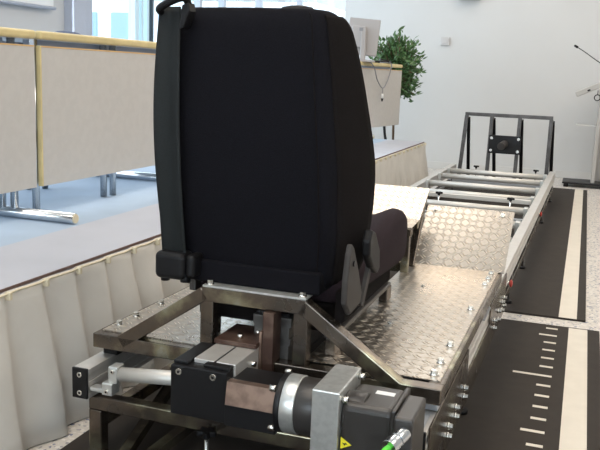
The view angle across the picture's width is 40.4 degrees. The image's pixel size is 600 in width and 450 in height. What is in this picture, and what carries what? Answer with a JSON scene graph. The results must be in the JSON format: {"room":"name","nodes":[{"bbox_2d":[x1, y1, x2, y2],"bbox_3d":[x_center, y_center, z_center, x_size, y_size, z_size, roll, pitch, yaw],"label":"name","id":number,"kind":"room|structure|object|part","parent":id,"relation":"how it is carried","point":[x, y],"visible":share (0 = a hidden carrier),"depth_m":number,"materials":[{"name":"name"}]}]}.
{"room":"conference hall","nodes":[
{"label":"conference hall","id":0,"kind":"room"},
{"bbox_2d":[0,0,63,31],"bbox_3d":[-3.028,-1.495,4.092,0.200,3.400,14.100,6,11,19],"label":"wall","id":1,"kind":"structure","parent":0,"point":[11,16],"depth_m":6.45,"materials":[{"name":"paint"}]},
{"bbox_2d":[0,0,55,9],"bbox_3d":[-2.409,-2.278,5.280,0.061,1.509,2.610,6,11,19],"label":"projection screen","id":2,"kind":"object","parent":1,"relation":"attached to","point":[43,4],"visible":1,"depth_m":6.37,"materials":[{"name":"white"}]},
{"bbox_2d":[64,0,84,34],"bbox_3d":[-1.895,-1.964,6.845,0.100,3.400,0.160,6,11,19],"label":"trim","id":3,"kind":"structure","parent":1,"relation":"attached to","point":[74,10],"depth_m":6.83,"materials":[{"name":"grey"}]},
{"bbox_2d":[85,0,225,41],"bbox_3d":[-1.287,-2.540,8.696,0.080,2.100,4.050,6,11,19],"label":"window","id":4,"kind":"structure","parent":1,"relation":"in","point":[140,12],"depth_m":7.94,"materials":[{"name":"grey glass"}]},
{"bbox_2d":[27,168,599,449],"bbox_3d":[1.260,0.661,3.000,9.400,0.100,14.200,6,11,19],"label":"floor","id":5,"kind":"structure","parent":0,"point":[75,429],"depth_m":4.34,"materials":[{"name":"stone"}]},
{"bbox_2d":[0,139,423,293],"bbox_3d":[-1.962,0.209,3.149,2.719,0.481,11.500,6,11,19],"label":"stage","id":6,"kind":"object","parent":5,"relation":"on","point":[31,250],"visible":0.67,"depth_m":3.16,"materials":[{"name":"grey plastic"}]},
{"bbox_2d":[0,27,78,223],"bbox_3d":[-1.575,-0.279,2.505,0.924,0.742,1.805,6,11,19],"label":"conference table","id":7,"kind":"object","parent":6,"relation":"on","point":[18,165],"visible":1,"depth_m":3.16,"materials":[{"name":"grey laminate"}]},
{"bbox_3d":[-1.194,-0.399,3.245,0.032,0.680,0.031,6,11,19],"label":"leg","id":8,"kind":"part","parent":7,"relation":"part of","materials":[{"name":"silver metal"}]},
{"bbox_3d":[-1.137,-0.393,3.226,0.032,0.680,0.031,6,11,19],"label":"leg","id":9,"kind":"part","parent":7,"relation":"part of","materials":[{"name":"silver metal"}]},
{"bbox_3d":[-1.359,-0.284,2.426,0.018,0.558,1.788,6,11,19],"label":"modesty panel","id":10,"kind":"part","parent":7,"relation":"part of","materials":[{"name":"beige laminate"}]},
{"bbox_2d":[2,31,155,208],"bbox_3d":[-1.040,-0.562,4.136,0.844,0.742,1.638,6,11,19],"label":"conference table","id":11,"kind":"object","parent":6,"relation":"on","point":[94,95],"visible":0.61,"depth_m":3.63,"materials":[{"name":"grey laminate"}]},
{"bbox_3d":[-1.079,-0.393,3.315,0.032,0.708,0.031,6,11,19],"label":"leg","id":12,"kind":"part","parent":11,"relation":"part of","materials":[{"name":"silver metal"}]},
{"bbox_2d":[55,31,80,34],"bbox_3d":[-1.074,-0.885,3.775,0.096,0.026,0.200,6,11,19],"label":"glasses case","id":13,"kind":"object","parent":11,"relation":"on","point":[69,32],"visible":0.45,"depth_m":3.73,"materials":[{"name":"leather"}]},
{"bbox_3d":[-1.075,-0.882,4.098,0.460,0.035,1.480,6,11,19],"label":"apron rail","id":14,"kind":"part","parent":11,"relation":"part of","materials":[{"name":"grey metal"}]},
{"bbox_3d":[-0.784,-0.564,4.047,0.018,0.558,1.613,6,11,19],"label":"modesty panel","id":15,"kind":"part","parent":11,"relation":"part of","materials":[{"name":"beige laminate"}]},
{"bbox_3d":[-0.927,-0.485,3.840,0.032,0.708,0.031,6,11,19],"label":"leg","id":16,"kind":"part","parent":11,"relation":"part of","materials":[{"name":"silver metal"}]},
{"bbox_3d":[-0.896,-0.494,3.897,0.032,0.708,0.031,6,11,19],"label":"leg","id":17,"kind":"part","parent":11,"relation":"part of","materials":[{"name":"silver metal"}]},
{"bbox_2d":[0,143,428,449],"bbox_3d":[-1.038,0.062,4.143,1.873,0.469,9.044,6,11,19],"label":"stage skirt","id":18,"kind":"object","parent":6,"relation":"hanging from","point":[48,325],"visible":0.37,"depth_m":2.50,"materials":[{"name":"beige fabric"}]},
{"bbox_2d":[360,61,402,138],"bbox_3d":[0.370,-1.224,7.978,0.704,0.742,1.703,7,12,25],"label":"conference table","id":19,"kind":"object","parent":6,"relation":"on","point":[385,113],"visible":0.27,"depth_m":8.11,"materials":[{"name":"grey laminate"}]},
{"bbox_2d":[349,17,380,62],"bbox_3d":[0.582,-1.724,7.575,0.312,0.409,0.210,4,11,7],"label":"monitor","id":20,"kind":"object","parent":19,"relation":"on","point":[365,31],"visible":0.74,"depth_m":7.60,"materials":[{"name":"grey plastic"}]},
{"bbox_3d":[0.399,-1.536,7.913,0.460,0.035,1.553,7,12,25],"label":"apron rail","id":21,"kind":"part","parent":19,"relation":"part of","materials":[{"name":"grey"}]},
{"bbox_2d":[370,62,391,101],"bbox_3d":[0.727,-1.394,7.895,0.131,0.390,0.645,7,12,24],"label":"cable","id":22,"kind":"object","parent":19,"relation":"hanging from","point":[382,94],"visible":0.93,"depth_m":7.98,"materials":[{"name":"grey plastic"}]},
{"bbox_3d":[0.725,-1.456,7.886,0.122,0.266,0.645,7,12,24],"label":"cord","id":23,"kind":"part","parent":22,"relation":"part of","materials":[{"name":"grey plastic"}]},
{"bbox_2d":[375,58,390,63],"bbox_3d":[0.791,-1.616,8.020,0.129,0.048,0.476,6,11,19],"label":"cable bundle","id":24,"kind":"object","parent":19,"relation":"on","point":[380,59],"visible":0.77,"depth_m":8.08,"materials":[{"name":"black"}]},
{"bbox_2d":[383,126,386,138],"bbox_3d":[0.987,-1.015,8.452,0.299,1.170,0.076,6,11,19],"label":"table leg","id":25,"kind":"object","parent":19,"relation":"hanging from","point":[384,127],"visible":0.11,"depth_m":8.47,"materials":[{"name":"black plastic"}]},
{"bbox_2d":[60,318,599,449],"bbox_3d":[0.074,0.691,2.291,1.488,0.009,3.490,6,11,19],"label":"rubber mat","id":26,"kind":"object","parent":5,"relation":"on","point":[536,386],"visible":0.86,"depth_m":2.83,"materials":[{"name":"black rubber"}]},
{"bbox_2d":[369,26,427,139],"bbox_3d":[1.048,-1.366,9.045,0.675,1.648,0.642,6,11,19],"label":"potted plant","id":27,"kind":"object","parent":5,"relation":"on","point":[397,52],"visible":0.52,"depth_m":8.88,"materials":[{"name":"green plant"}]},
{"bbox_2d":[387,179,586,321],"bbox_3d":[1.489,-0.024,6.412,1.454,0.011,5.060,6,11,19],"label":"rubber mat","id":28,"kind":"object","parent":5,"relation":"on","point":[552,282],"visible":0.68,"depth_m":5.04,"materials":[{"name":"black rubber"}]},
{"bbox_2d":[72,164,554,449],"bbox_3d":[0.880,0.071,4.931,0.999,0.304,6.284,6,11,19],"label":"metal frame","id":29,"kind":"object","parent":28,"relation":"on","point":[439,428],"visible":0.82,"depth_m":2.42,"materials":[{"name":"metal"}]},
{"bbox_3d":[-0.568,0.584,2.303,0.040,0.146,0.038,6,11,19],"label":"leg","id":30,"kind":"part","parent":29,"relation":"part of","materials":[{"name":"metal"}]},
{"bbox_3d":[-0.241,0.546,2.124,0.049,0.024,0.051,6,11,19],"label":"star knob","id":31,"kind":"part","parent":29,"relation":"part of","materials":[{"name":"black plastic"}]},
{"bbox_2d":[90,342,425,449],"bbox_3d":[-0.123,0.476,2.039,0.968,0.319,0.276,10,13,37],"label":"motor","id":32,"kind":"object","parent":29,"relation":"attached to","point":[337,412],"visible":0.99,"depth_m":1.89,"materials":[{"name":"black metal"}]},
{"bbox_3d":[-0.114,0.404,1.925,0.126,0.056,0.032,6,11,19],"label":"bronze plate","id":33,"kind":"part","parent":32,"relation":"part of","materials":[{"name":"brown metal"}]},
{"bbox_3d":[0.169,0.467,1.866,0.121,0.161,0.145,6,11,19],"label":"motor","id":34,"kind":"part","parent":32,"relation":"part of","materials":[{"name":"grey paint"}]},
{"bbox_2d":[194,309,334,376],"bbox_3d":[0.025,0.310,2.566,0.181,0.332,1.225,6,11,19],"label":"linear axis","id":35,"kind":"object","parent":29,"relation":"attached to","point":[270,339],"visible":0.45,"depth_m":2.11,"materials":[{"name":"metal"}]},
{"bbox_3d":[-0.144,0.296,2.172,0.119,0.013,0.145,6,11,19],"label":"plate","id":36,"kind":"part","parent":35,"relation":"part of","materials":[{"name":"brown metal"}]},
{"bbox_3d":[-0.094,0.325,2.138,0.008,0.110,0.060,6,11,19],"label":"edge plate","id":37,"kind":"part","parent":35,"relation":"part of","materials":[{"name":"brown metal"}]},
{"bbox_3d":[-0.076,0.338,2.136,0.030,0.237,0.056,6,11,19],"label":"mounting plate","id":38,"kind":"part","parent":35,"relation":"part of","materials":[{"name":"brown metal"}]},
{"bbox_3d":[0.452,-0.062,5.110,0.050,0.085,6.200,6,11,19],"label":"rail","id":39,"kind":"part","parent":29,"relation":"part of","materials":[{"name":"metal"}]},
{"bbox_2d":[93,184,514,426],"bbox_3d":[0.146,0.125,2.821,0.998,0.370,1.690,6,11,19],"label":"carriage","id":40,"kind":"object","parent":29,"relation":"on","point":[450,271],"visible":0.64,"depth_m":2.40,"materials":[{"name":"metal"}]},
{"bbox_3d":[-0.169,0.215,2.858,0.375,0.003,1.285,6,11,19],"label":"floor plate","id":41,"kind":"part","parent":40,"relation":"part of","materials":[{"name":"metal"}]},
{"bbox_3d":[-0.243,0.265,2.190,0.038,0.143,0.038,6,11,19],"label":"post","id":42,"kind":"part","parent":40,"relation":"part of","materials":[{"name":"metal"}]},
{"bbox_2d":[153,0,407,355],"bbox_3d":[0.003,-0.171,2.440,0.600,0.921,0.879,6,11,19],"label":"seat","id":43,"kind":"object","parent":40,"relation":"on","point":[264,153],"visible":0.98,"depth_m":2.07,"materials":[{"name":"black fabric"}]},
{"bbox_3d":[-0.278,0.123,2.280,0.020,0.100,0.100,6,11,19],"label":"hinge plate","id":44,"kind":"part","parent":43,"relation":"part of","materials":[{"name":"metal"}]},
{"bbox_3d":[-0.102,-0.206,2.165,0.577,0.712,0.231,6,11,19],"label":"backrest","id":45,"kind":"part","parent":43,"relation":"part of","materials":[{"name":"black fabric"}]},
{"bbox_3d":[-0.007,-0.536,2.051,0.104,0.031,0.060,6,11,19],"label":"trim","id":46,"kind":"part","parent":43,"relation":"part of","materials":[{"name":"black plastic"}]},
{"bbox_2d":[201,208,407,302],"bbox_3d":[0.007,0.056,2.550,0.536,0.195,0.745,6,11,19],"label":"cushion","id":47,"kind":"object","parent":43,"relation":"on","point":[390,226],"depth_m":2.47,"materials":[{"name":"fabric"}]},
{"bbox_3d":[0.118,0.200,2.116,0.027,0.080,0.100,6,11,19],"label":"hinge plate","id":48,"kind":"part","parent":43,"relation":"part of","materials":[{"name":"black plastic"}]},
{"bbox_3d":[0.130,-0.183,2.097,0.056,0.682,0.187,12,14,42],"label":"panel","id":49,"kind":"part","parent":43,"relation":"part of","materials":[{"name":"black fabric"}]},
{"bbox_3d":[0.182,0.245,2.446,0.036,0.015,0.620,6,11,19],"label":"slide rail","id":50,"kind":"part","parent":43,"relation":"part of","materials":[{"name":"metal"}]},
{"bbox_3d":[0.005,0.291,2.103,0.038,0.143,0.038,6,11,19],"label":"post","id":51,"kind":"part","parent":40,"relation":"part of","materials":[{"name":"metal"}]},
{"bbox_3d":[0.183,-0.101,3.347,0.635,0.116,0.322,6,11,19],"label":"raised foot plate","id":52,"kind":"part","parent":40,"relation":"part of","materials":[{"name":"metal"}]},
{"bbox_3d":[0.395,0.272,2.672,0.358,0.003,1.265,6,11,19],"label":"floor plate","id":53,"kind":"part","parent":40,"relation":"part of","materials":[{"name":"metal"}]},
{"bbox_3d":[0.265,0.473,1.980,0.085,0.003,0.100,6,11,19],"label":"stop plate","id":54,"kind":"part","parent":40,"relation":"part of","materials":[{"name":"silver metal"}]},
{"bbox_3d":[0.676,0.051,3.349,0.362,0.209,0.252,6,11,19],"label":"foot plate","id":55,"kind":"part","parent":40,"relation":"part of","materials":[{"name":"metal"}]},
{"bbox_3d":[0.647,0.314,2.908,0.046,0.005,0.170,6,11,19],"label":"stop plate","id":56,"kind":"part","parent":40,"relation":"part of","materials":[{"name":"silver metal"}]},
{"bbox_3d":[0.604,0.432,2.771,0.005,0.182,1.750,6,11,19],"label":"plate","id":57,"kind":"part","parent":29,"relation":"part of","materials":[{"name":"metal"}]},
{"bbox_3d":[1.324,0.036,4.807,0.050,0.090,6.200,6,11,19],"label":"rail","id":58,"kind":"part","parent":29,"relation":"part of","materials":[{"name":"metal"}]},
{"bbox_2d":[457,112,554,178],"bbox_3d":[2.016,-0.694,7.954,0.883,0.782,0.704,6,11,19],"label":"frame","id":59,"kind":"object","parent":28,"relation":"on","point":[500,144],"visible":0.7,"depth_m":7.79,"materials":[{"name":"metal"}]},
{"bbox_3d":[1.585,-0.773,7.938,0.069,0.592,0.036,6,11,19],"label":"post","id":60,"kind":"part","parent":59,"relation":"part of","materials":[{"name":"metal"}]},
{"bbox_3d":[1.823,-0.748,7.855,0.044,0.590,0.036,6,11,19],"label":"post","id":61,"kind":"part","parent":59,"relation":"part of","materials":[{"name":"metal"}]},
{"bbox_3d":[1.952,-0.765,7.778,0.300,0.173,0.017,6,11,19],"label":"impact plate","id":62,"kind":"part","parent":59,"relation":"part of","materials":[{"name":"black metal"}]},
{"bbox_3d":[2.070,-0.722,7.769,0.039,0.590,0.036,6,11,19],"label":"post","id":63,"kind":"part","parent":59,"relation":"part of","materials":[{"name":"metal"}]},
{"bbox_3d":[2.340,-0.694,7.675,0.036,0.590,0.034,6,11,19],"label":"post","id":64,"kind":"part","parent":59,"relation":"part of","materials":[{"name":"metal"}]},
{"bbox_2d":[562,83,599,186],"bbox_3d":[3.269,-1.061,8.771,0.734,1.323,0.465,6,11,19],"label":"lectern","id":65,"kind":"object","parent":5,"relation":"on","point":[594,180],"visible":1,"depth_m":8.75,"materials":[{"name":"silver metal"}]},
{"bbox_3d":[3.242,-0.459,8.898,0.720,0.020,0.400,6,11,19],"label":"plate","id":66,"kind":"part","parent":65,"relation":"part of","materials":[{"name":"black metal"}]},
{"bbox_2d":[576,124,595,126],"bbox_3d":[3.101,-1.081,8.840,0.210,0.013,0.240,6,11,19],"label":"shelf","id":67,"kind":"object","parent":65,"relation":"attached to","point":[588,125],"depth_m":8.74,"materials":[{"name":"grey"}]},
{"bbox_2d":[574,45,599,62],"bbox_3d":[3.168,-1.741,8.681,0.510,0.343,0.039,6,11,19],"label":"gooseneck microphone","id":68,"kind":"object","parent":65,"relation":"on","point":[576,46],"visible":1,"depth_m":8.70,"materials":[{"name":"black metal"}]},
{"bbox_3d":[3.386,-0.962,8.856,0.260,0.995,0.020,6,11,19],"label":"panel","id":69,"kind":"part","parent":65,"relation":"part of","materials":[{"name":"grey"}]},
{"bbox_2d":[345,0,599,172],"bbox_3d":[3.667,-2.199,9.285,9.400,3.400,0.200,6,11,19],"label":"wall","id":70,"kind":"structure","parent":0,"point":[519,57],"depth_m":9.71,"materials":[{"name":"paint"}]},
{"bbox_2d":[255,0,303,7],"bbox_3d":[0.005,-2.814,10.438,1.240,2.100,0.070,6,11,19],"label":"window","id":71,"kind":"structure","parent":70,"relation":"in","point":[258,3],"depth_m":10.59,"materials":[{"name":"grey glass"}]},
{"bbox_2d":[441,37,449,44],"bbox_3d":[1.753,-2.217,9.835,0.105,0.095,0.032,6,11,19],"label":"wall switch","id":72,"kind":"object","parent":70,"relation":"attached to","point":[444,40],"visible":1,"depth_m":9.82,"materials":[{"name":"grey plastic"}]},
{"bbox_2d":[427,161,590,179],"bbox_3d":[4.246,-0.484,9.260,7.960,0.085,0.015,6,11,19],"label":"baseboard","id":73,"kind":"structure","parent":70,"relation":"attached to","point":[431,164],"depth_m":9.79,"materials":[{"name":"grey"}]},
{"label":"outside","id":74,"kind":"structure","parent":0,"visible":0},
{"bbox_2d":[92,0,345,41],"bbox_3d":[-8.416,-5.703,33.112,22.000,6.600,10.100,6,11,19],"label":"office building","id":75,"kind":"structure","parent":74,"point":[109,17],"depth_m":26.64,"materials":[{"name":"white"}]}
]}

